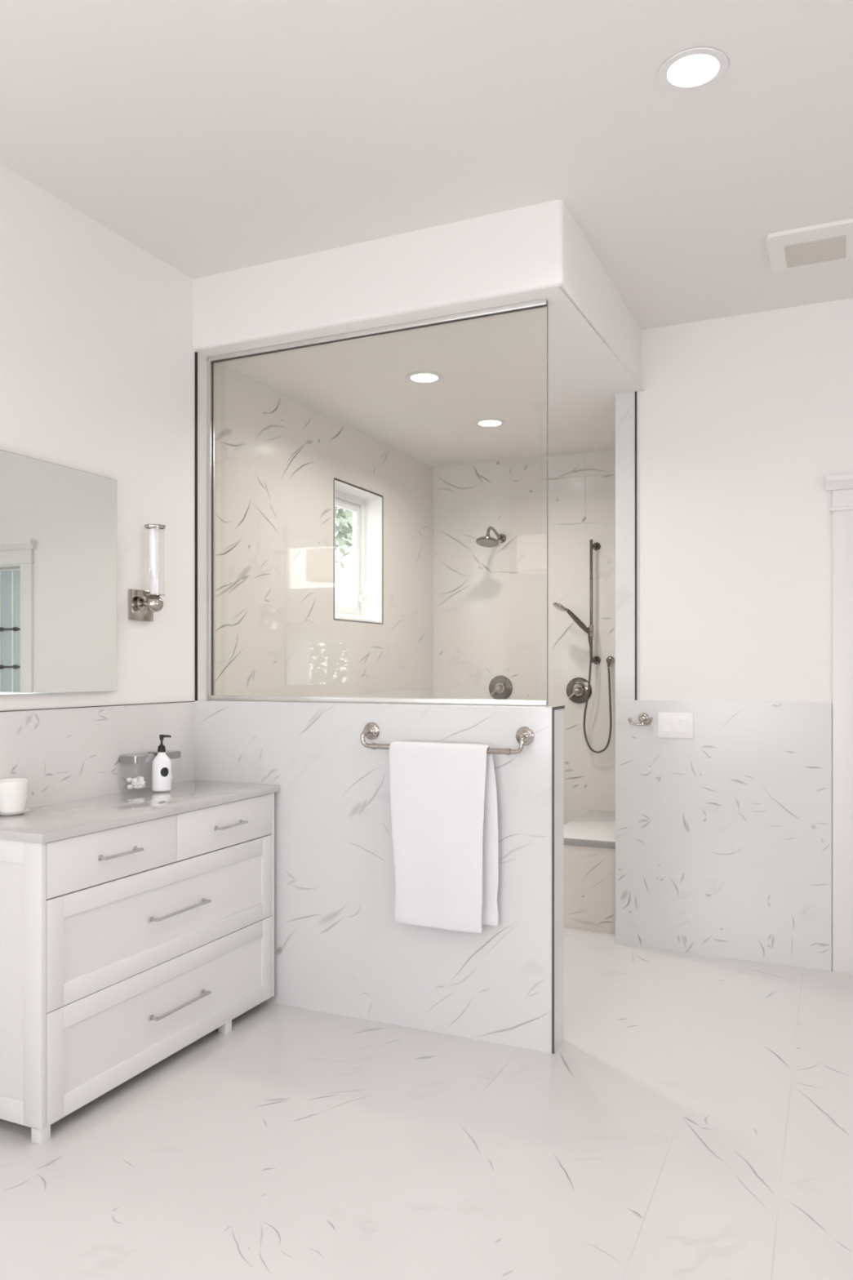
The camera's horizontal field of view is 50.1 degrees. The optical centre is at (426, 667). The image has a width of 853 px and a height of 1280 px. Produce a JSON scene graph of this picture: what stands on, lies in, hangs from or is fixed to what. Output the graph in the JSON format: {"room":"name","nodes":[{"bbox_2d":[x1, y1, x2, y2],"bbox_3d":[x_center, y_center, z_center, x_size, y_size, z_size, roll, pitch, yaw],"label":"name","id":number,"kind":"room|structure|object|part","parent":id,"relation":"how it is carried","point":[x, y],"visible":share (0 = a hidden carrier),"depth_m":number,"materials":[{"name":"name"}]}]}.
{"room":"bathroom","nodes":[
{"label":"bathroom","id":0,"kind":"room"},
{"bbox_2d":[0,164,433,808],"bbox_3d":[-1.353,-0.147,3.448,0.178,3.095,6.663,0,0,24],"label":"wall","id":1,"kind":"structure","parent":0,"point":[97,352],"depth_m":3.86,"materials":[{"name":"white paint"}]},
{"bbox_2d":[0,449,116,694],"bbox_3d":[-1.337,-0.318,3.263,0.020,0.818,0.618,0,0,24],"label":"wall mirror","id":2,"kind":"object","parent":1,"relation":"attached to","point":[58,523],"visible":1,"depth_m":3.26,"materials":[{"name":"clear glass"}]},
{"bbox_2d":[0,701,195,711],"bbox_3d":[-1.833,0.147,2.182,0.009,0.004,3.960,0,0,24],"label":"trim","id":3,"kind":"structure","parent":1,"relation":"attached to","point":[178,701],"depth_m":3.42,"materials":[{"name":"silver metal"}]},
{"bbox_2d":[128,524,165,622],"bbox_3d":[-1.103,-0.378,3.659,0.120,0.380,0.131,0,0,24],"label":"wall sconce","id":4,"kind":"object","parent":1,"relation":"attached to","point":[142,604],"visible":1,"depth_m":3.64,"materials":[{"name":"silver metal"}]},
{"bbox_3d":[-1.124,-0.257,3.668,0.042,0.060,0.060,0,0,24],"label":"arm","id":5,"kind":"part","parent":4,"relation":"part of","materials":[{"name":"silver metal"}]},
{"bbox_3d":[-1.086,-0.455,3.651,0.034,0.205,0.034,0,0,24],"label":"tube bulb","id":6,"kind":"part","parent":4,"relation":"part of","materials":[{"name":"white glass"}]},
{"bbox_3d":[-1.086,-0.290,3.651,0.080,0.012,0.080,0,0,24],"label":"drip dish","id":7,"kind":"part","parent":4,"relation":"part of","materials":[{"name":"silver metal"}]},
{"bbox_2d":[149,577,159,593],"bbox_3d":[-1.086,-0.325,3.651,0.039,0.062,0.039,0,0,24],"label":"socket","id":8,"kind":"object","parent":4,"relation":"attached to","point":[154,582],"depth_m":3.64,"materials":[{"name":"white"}]},
{"bbox_2d":[195,351,197,700],"bbox_3d":[-1.009,-0.618,4.002,0.006,1.526,0.012,0,0,24],"label":"trim","id":9,"kind":"structure","parent":1,"relation":"attached to","point":[196,353],"depth_m":4.00,"materials":[{"name":"black metal"}]},
{"bbox_2d":[334,480,382,623],"bbox_3d":[-0.469,-0.662,5.401,0.164,0.778,0.590,0,0,24],"label":"window","id":10,"kind":"structure","parent":1,"relation":"in","point":[366,507],"depth_m":5.63,"materials":[{"name":"white plastic"}]},
{"bbox_3d":[-0.525,-0.662,5.426,0.032,0.676,0.488,0,0,24],"label":"sash","id":11,"kind":"part","parent":10,"relation":"part of","materials":[{"name":"clear glass"}]},
{"bbox_3d":[-0.388,-0.458,5.609,0.040,0.116,0.030,0,0,24],"label":"crank handle","id":12,"kind":"part","parent":10,"relation":"part of","materials":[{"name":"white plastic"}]},
{"bbox_2d":[333,477,382,624],"bbox_3d":[-0.394,-0.664,5.367,0.007,0.792,0.599,0,0,24],"label":"trim","id":13,"kind":"structure","parent":1,"relation":"attached to","point":[335,478],"depth_m":5.23,"materials":[{"name":"black metal"}]},
{"bbox_2d":[193,700,564,1053],"bbox_3d":[-0.251,0.772,3.716,1.624,1.255,0.140,0,0,24],"label":"wall","id":14,"kind":"structure","parent":0,"point":[340,948],"depth_m":3.60,"materials":[{"name":"stone"}]},
{"bbox_2d":[207,298,548,706],"bbox_3d":[-0.258,-0.621,3.767,1.569,1.530,0.034,0,0,24],"label":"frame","id":15,"kind":"object","parent":14,"relation":"on","point":[544,303],"visible":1,"depth_m":3.86,"materials":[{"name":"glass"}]},
{"bbox_2d":[360,722,533,755],"bbox_3d":[0.058,0.267,3.458,0.704,0.101,0.074,0,0,24],"label":"towel bar","id":16,"kind":"object","parent":14,"relation":"attached to","point":[524,735],"visible":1,"depth_m":3.36,"materials":[{"name":"silver metal"}]},
{"bbox_3d":[-0.221,0.278,3.579,0.062,0.072,0.056,0,0,24],"label":"arm","id":17,"kind":"part","parent":16,"relation":"part of","materials":[{"name":"silver metal"}]},
{"bbox_2d":[389,741,498,933],"bbox_3d":[0.060,0.629,3.430,0.430,0.694,0.067,0,0,24],"label":"bath towel","id":18,"kind":"object","parent":16,"relation":"hanging from","point":[444,813],"visible":1,"depth_m":3.39,"materials":[{"name":"white fabric"}]},
{"bbox_3d":[0.332,0.278,3.328,0.062,0.072,0.056,0,0,24],"label":"arm","id":19,"kind":"part","parent":16,"relation":"part of","materials":[{"name":"silver metal"}]},
{"bbox_2d":[551,705,564,1053],"bbox_3d":[0.489,0.771,3.380,0.006,1.257,0.146,0,0,24],"label":"trim","id":20,"kind":"structure","parent":14,"relation":"attached to","point":[553,708],"depth_m":3.31,"materials":[{"name":"grey metal"}]},
{"bbox_2d":[192,200,644,467],"bbox_3d":[0.586,-1.551,4.743,2.300,0.328,2.703,0,0,24],"label":"soffit","id":21,"kind":"structure","parent":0,"point":[495,366],"depth_m":3.92,"materials":[{"name":"white paint"}]},
{"bbox_2d":[406,371,442,383],"bbox_3d":[-0.010,-1.383,4.358,0.174,0.005,0.174,0,0,24],"label":"recessed light","id":22,"kind":"object","parent":21,"relation":"in","point":[420,377],"visible":1,"depth_m":4.35,"materials":[{"name":"white ceramic"}]},
{"bbox_2d":[474,418,505,427],"bbox_3d":[0.358,-1.383,5.167,0.174,0.005,0.174,0,0,24],"label":"recessed light","id":23,"kind":"object","parent":21,"relation":"in","point":[485,423],"visible":1,"depth_m":5.17,"materials":[{"name":"white ceramic"}]},
{"bbox_2d":[0,927,852,1279],"bbox_3d":[1.899,1.440,2.796,6.700,0.080,8.560,0,0,24],"label":"floor","id":24,"kind":"structure","parent":0,"point":[691,1117],"depth_m":2.66,"materials":[{"name":"tile"}]},
{"bbox_2d":[0,792,274,1144],"bbox_3d":[-1.062,0.958,3.313,0.467,0.884,1.212,0,0,24],"label":"vanity cabinet","id":25,"kind":"object","parent":24,"relation":"on","point":[122,948],"visible":0.97,"depth_m":2.98,"materials":[{"name":"white paint"}]},
{"bbox_3d":[-1.142,1.377,2.705,0.038,0.047,0.038,0,0,24],"label":"leg","id":26,"kind":"part","parent":25,"relation":"part of","materials":[{"name":"white paint"}]},
{"bbox_3d":[-1.012,0.602,2.966,0.022,0.166,0.579,0,0,24],"label":"drawer","id":27,"kind":"part","parent":25,"relation":"part of","materials":[{"name":"white paint"}]},
{"bbox_3d":[-0.986,0.602,2.954,0.032,0.017,0.173,0,0,24],"label":"handle","id":28,"kind":"part","parent":25,"relation":"part of","materials":[{"name":"silver metal"}]},
{"bbox_2d":[0,779,279,844],"bbox_3d":[-1.068,0.501,3.326,0.442,0.028,1.242,0,0,24],"label":"countertop","id":29,"kind":"structure","parent":25,"relation":"on","point":[45,824],"depth_m":3.17,"materials":[{"name":"grey stone"}]},
{"bbox_2d":[0,808,30,815],"bbox_3d":[-1.379,0.480,3.033,0.114,0.013,0.114,0,0,24],"label":"saucer","id":30,"kind":"object","parent":29,"relation":"on","point":[25,810],"visible":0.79,"depth_m":3.00,"materials":[{"name":"white ceramic"}]},
{"bbox_2d":[0,777,28,813],"bbox_3d":[-1.379,0.426,3.033,0.105,0.104,0.105,0,0,24],"label":"candle cup","id":31,"kind":"object","parent":30,"relation":"on","point":[14,791],"visible":0.99,"depth_m":3.00,"materials":[{"name":"white ceramic"}]},
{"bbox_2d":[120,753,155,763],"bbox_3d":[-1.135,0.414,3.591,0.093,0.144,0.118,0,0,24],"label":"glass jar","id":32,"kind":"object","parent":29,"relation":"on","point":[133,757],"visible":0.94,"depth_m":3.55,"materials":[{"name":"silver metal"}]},
{"bbox_2d":[126,776,145,789],"bbox_3d":[-1.136,0.453,3.589,0.060,0.050,0.077,0,0,24],"label":"cotton balls","id":33,"kind":"object","parent":32,"relation":"in","point":[139,782],"visible":1,"depth_m":3.58,"materials":[{"name":"white"}]},
{"bbox_2d":[151,734,171,791],"bbox_3d":[-1.050,0.376,3.623,0.074,0.222,0.073,0,0,24],"label":"soap dispenser","id":34,"kind":"object","parent":29,"relation":"on","point":[162,763],"visible":1,"depth_m":3.60,"materials":[{"name":"white plastic"}]},
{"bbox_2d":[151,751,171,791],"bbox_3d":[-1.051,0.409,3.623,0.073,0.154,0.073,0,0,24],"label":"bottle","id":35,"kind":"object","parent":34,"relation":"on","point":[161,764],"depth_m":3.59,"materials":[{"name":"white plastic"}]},
{"bbox_2d":[146,750,181,759],"bbox_3d":[-1.072,0.414,3.730,0.093,0.144,0.118,0,0,24],"label":"glass jar","id":36,"kind":"object","parent":29,"relation":"on","point":[171,754],"visible":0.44,"depth_m":3.72,"materials":[{"name":"silver metal"}]},
{"bbox_3d":[-0.889,1.190,3.236,0.022,0.333,1.172,0,0,24],"label":"drawer","id":37,"kind":"part","parent":25,"relation":"part of","materials":[{"name":"white paint"}]},
{"bbox_3d":[-0.889,0.855,3.236,0.022,0.332,1.172,0,0,24],"label":"drawer","id":38,"kind":"part","parent":25,"relation":"part of","materials":[{"name":"white paint"}]},
{"bbox_3d":[-0.864,1.190,3.224,0.032,0.017,0.293,0,0,24],"label":"handle","id":39,"kind":"part","parent":25,"relation":"part of","materials":[{"name":"silver metal"}]},
{"bbox_3d":[-0.864,0.855,3.224,0.032,0.017,0.293,0,0,24],"label":"handle","id":40,"kind":"part","parent":25,"relation":"part of","materials":[{"name":"silver metal"}]},
{"bbox_3d":[-0.769,0.602,3.500,0.022,0.166,0.592,0,0,24],"label":"drawer","id":41,"kind":"part","parent":25,"relation":"part of","materials":[{"name":"white paint"}]},
{"bbox_3d":[-0.775,1.377,3.513,0.038,0.047,0.038,0,0,24],"label":"leg","id":42,"kind":"part","parent":25,"relation":"part of","materials":[{"name":"white paint"}]},
{"bbox_3d":[-0.744,0.602,3.489,0.032,0.017,0.173,0,0,24],"label":"handle","id":43,"kind":"part","parent":25,"relation":"part of","materials":[{"name":"silver metal"}]},
{"bbox_2d":[564,809,615,933],"bbox_3d":[1.309,1.157,5.212,1.010,0.485,1.013,0,0,24],"label":"shower bench","id":44,"kind":"object","parent":24,"relation":"on","point":[589,838],"visible":0.24,"depth_m":4.88,"materials":[{"name":"stone"}]},
{"bbox_3d":[1.309,0.934,5.212,1.010,0.038,1.013,0,0,24],"label":"seat","id":45,"kind":"part","parent":44,"relation":"part of","materials":[{"name":"white stone"}]},
{"bbox_2d":[0,0,852,329],"bbox_3d":[1.312,-1.745,1.502,6.700,0.100,5.718,0,0,24],"label":"ceiling","id":46,"kind":"structure","parent":0,"point":[212,137],"depth_m":2.85,"materials":[{"name":"white paint"}]},
{"bbox_2d":[658,47,728,92],"bbox_3d":[0.755,-1.691,2.587,0.190,0.005,0.190,0,0,24],"label":"recessed light","id":47,"kind":"object","parent":46,"relation":"in","point":[693,69],"visible":1,"depth_m":2.58,"materials":[{"name":"white ceramic"}]},
{"bbox_2d":[766,217,852,272],"bbox_3d":[1.556,-1.685,3.657,0.345,0.019,0.345,0,0,24],"label":"ceiling vent","id":48,"kind":"object","parent":46,"relation":"in","point":[830,242],"visible":1,"depth_m":3.63,"materials":[{"name":"white paint"}]},
{"bbox_2d":[783,235,846,267],"bbox_3d":[1.571,-1.677,3.689,0.225,0.003,0.218,0,0,24],"label":"grille","id":49,"kind":"object","parent":48,"relation":"attached to","point":[832,248],"depth_m":3.68,"materials":[{"name":"grey"}]},
{"bbox_2d":[433,449,615,825],"bbox_3d":[1.120,0.006,5.920,2.300,2.787,0.120,0,0,24],"label":"wall","id":50,"kind":"structure","parent":0,"point":[490,604],"depth_m":6.03,"materials":[{"name":"stone"}]},
{"bbox_2d":[475,526,506,547],"bbox_3d":[0.438,-0.847,5.956,0.148,0.140,0.375,0,0,24],"label":"shower","id":51,"kind":"object","parent":50,"relation":"attached to","point":[487,541],"visible":1,"depth_m":5.86,"materials":[{"name":"silver metal"}]},
{"bbox_3d":[0.389,-0.796,5.849,0.124,0.038,0.119,0,0,24],"label":"nozzle plate","id":52,"kind":"part","parent":51,"relation":"part of","materials":[{"name":"silver metal"}]},
{"bbox_3d":[0.445,-0.878,5.987,0.022,0.078,0.296,0,0,22],"label":"arm","id":53,"kind":"part","parent":51,"relation":"part of","materials":[{"name":"silver metal"}]},
{"bbox_2d":[488,675,512,699],"bbox_3d":[0.486,0.137,6.108,0.168,0.168,0.059,0,0,24],"label":"shower valve","id":54,"kind":"object","parent":50,"relation":"attached to","point":[500,687],"visible":0.99,"depth_m":6.11,"materials":[{"name":"silver metal"}]},
{"bbox_3d":[0.469,0.146,6.098,0.094,0.087,0.018,0,0,17],"label":"lever","id":55,"kind":"part","parent":54,"relation":"part of","materials":[{"name":"silver metal"}]},
{"bbox_2d":[566,677,591,703],"bbox_3d":[0.976,0.148,5.886,0.168,0.168,0.059,0,0,24],"label":"shower valve","id":56,"kind":"object","parent":50,"relation":"attached to","point":[577,687],"visible":0.99,"depth_m":5.89,"materials":[{"name":"silver metal"}]},
{"bbox_3d":[0.958,0.156,5.876,0.094,0.087,0.018,0,0,17],"label":"lever","id":57,"kind":"part","parent":56,"relation":"part of","materials":[{"name":"silver metal"}]},
{"bbox_2d":[587,538,600,664],"bbox_3d":[1.064,-0.420,5.819,0.056,0.796,0.114,0,0,31],"label":"slide bar","id":58,"kind":"object","parent":50,"relation":"attached to","point":[596,546],"visible":0.99,"depth_m":5.81,"materials":[{"name":"silver metal"}]},
{"bbox_2d":[552,602,612,753],"bbox_3d":[0.978,0.067,5.781,0.379,0.956,0.105,0,0,-13],"label":"shower","id":59,"kind":"object","parent":58,"relation":"attached to","point":[559,606],"visible":1,"depth_m":5.78,"materials":[{"name":"silver metal"}]},
{"bbox_3d":[0.956,-0.292,5.759,0.159,0.156,0.035,0,0,-13],"label":"handle","id":60,"kind":"part","parent":59,"relation":"part of","materials":[{"name":"silver metal"}]},
{"bbox_3d":[1.049,-0.423,5.817,0.023,0.791,0.023,0,0,24],"label":"rail","id":61,"kind":"part","parent":58,"relation":"part of","materials":[{"name":"silver metal"}]},
{"bbox_2d":[606,656,614,666],"bbox_3d":[1.162,-0.039,5.802,0.054,0.069,0.058,0,0,24],"label":"outlet","id":62,"kind":"object","parent":50,"relation":"attached to","point":[610,660],"visible":1,"depth_m":5.81,"materials":[{"name":"silver metal"}]},
{"bbox_2d":[636,297,852,970],"bbox_3d":[3.160,-0.147,3.718,4.765,3.095,0.138,0,0,24],"label":"wall","id":63,"kind":"structure","parent":0,"point":[743,421],"depth_m":4.39,"materials":[{"name":"white paint"}]},
{"bbox_2d":[635,391,636,700],"bbox_3d":[1.053,-0.612,4.591,0.007,1.550,0.012,0,0,24],"label":"trim","id":64,"kind":"structure","parent":63,"relation":"attached to","point":[636,391],"depth_m":4.58,"materials":[{"name":"black metal"}]},
{"bbox_2d":[615,391,831,970],"bbox_3d":[1.416,0.006,4.428,1.003,2.787,0.010,0,0,24],"label":"wall tile","id":65,"kind":"structure","parent":63,"relation":"attached to","point":[723,833],"depth_m":4.43,"materials":[{"name":"stone"}]},
{"bbox_2d":[627,712,653,725],"bbox_3d":[1.069,0.257,4.546,0.122,0.063,0.060,0,0,24],"label":"robe hook","id":66,"kind":"object","parent":65,"relation":"attached to","point":[643,717],"visible":1,"depth_m":4.54,"materials":[{"name":"silver metal"}]},
{"bbox_2d":[657,711,693,738],"bbox_3d":[1.227,0.284,4.502,0.171,0.128,0.011,0,0,24],"label":"light switch","id":67,"kind":"object","parent":65,"relation":"attached to","point":[670,724],"visible":1,"depth_m":4.50,"materials":[{"name":"white plastic"}]},
{"bbox_2d":[826,474,852,973],"bbox_3d":[2.337,0.261,4.062,1.028,2.278,0.196,0,0,24],"label":"door","id":68,"kind":"structure","parent":63,"relation":"in","point":[841,486],"depth_m":4.19,"materials":[{"name":"white wood"}]},
{"bbox_3d":[2.308,-0.799,3.998,1.028,0.157,0.056,0,0,24],"label":"head casing","id":69,"kind":"part","parent":68,"relation":"part of","materials":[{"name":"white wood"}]},
{"label":"outside","id":70,"kind":"structure","parent":0,"visible":0},
{"bbox_3d":[-0.205,2.000,9.657,2.800,0.200,17.000,0,0,24],"label":"ground","id":71,"kind":"structure","parent":70,"visible":0},
{"bbox_2d":[335,507,352,607],"bbox_3d":[-1.571,-2.850,10.277,0.200,9.500,17.000,0,0,24],"label":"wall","id":72,"kind":"structure","parent":71,"relation":"on","point":[344,578],"depth_m":11.26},
{"bbox_2d":[335,506,352,569],"bbox_3d":[-0.710,-0.094,8.947,1.110,3.991,1.249,0,0,-25],"label":"tree","id":73,"kind":"object","parent":71,"relation":"on","point":[342,517],"visible":0.13,"depth_m":8.85,"materials":[{"name":"green plant"}]}
]}

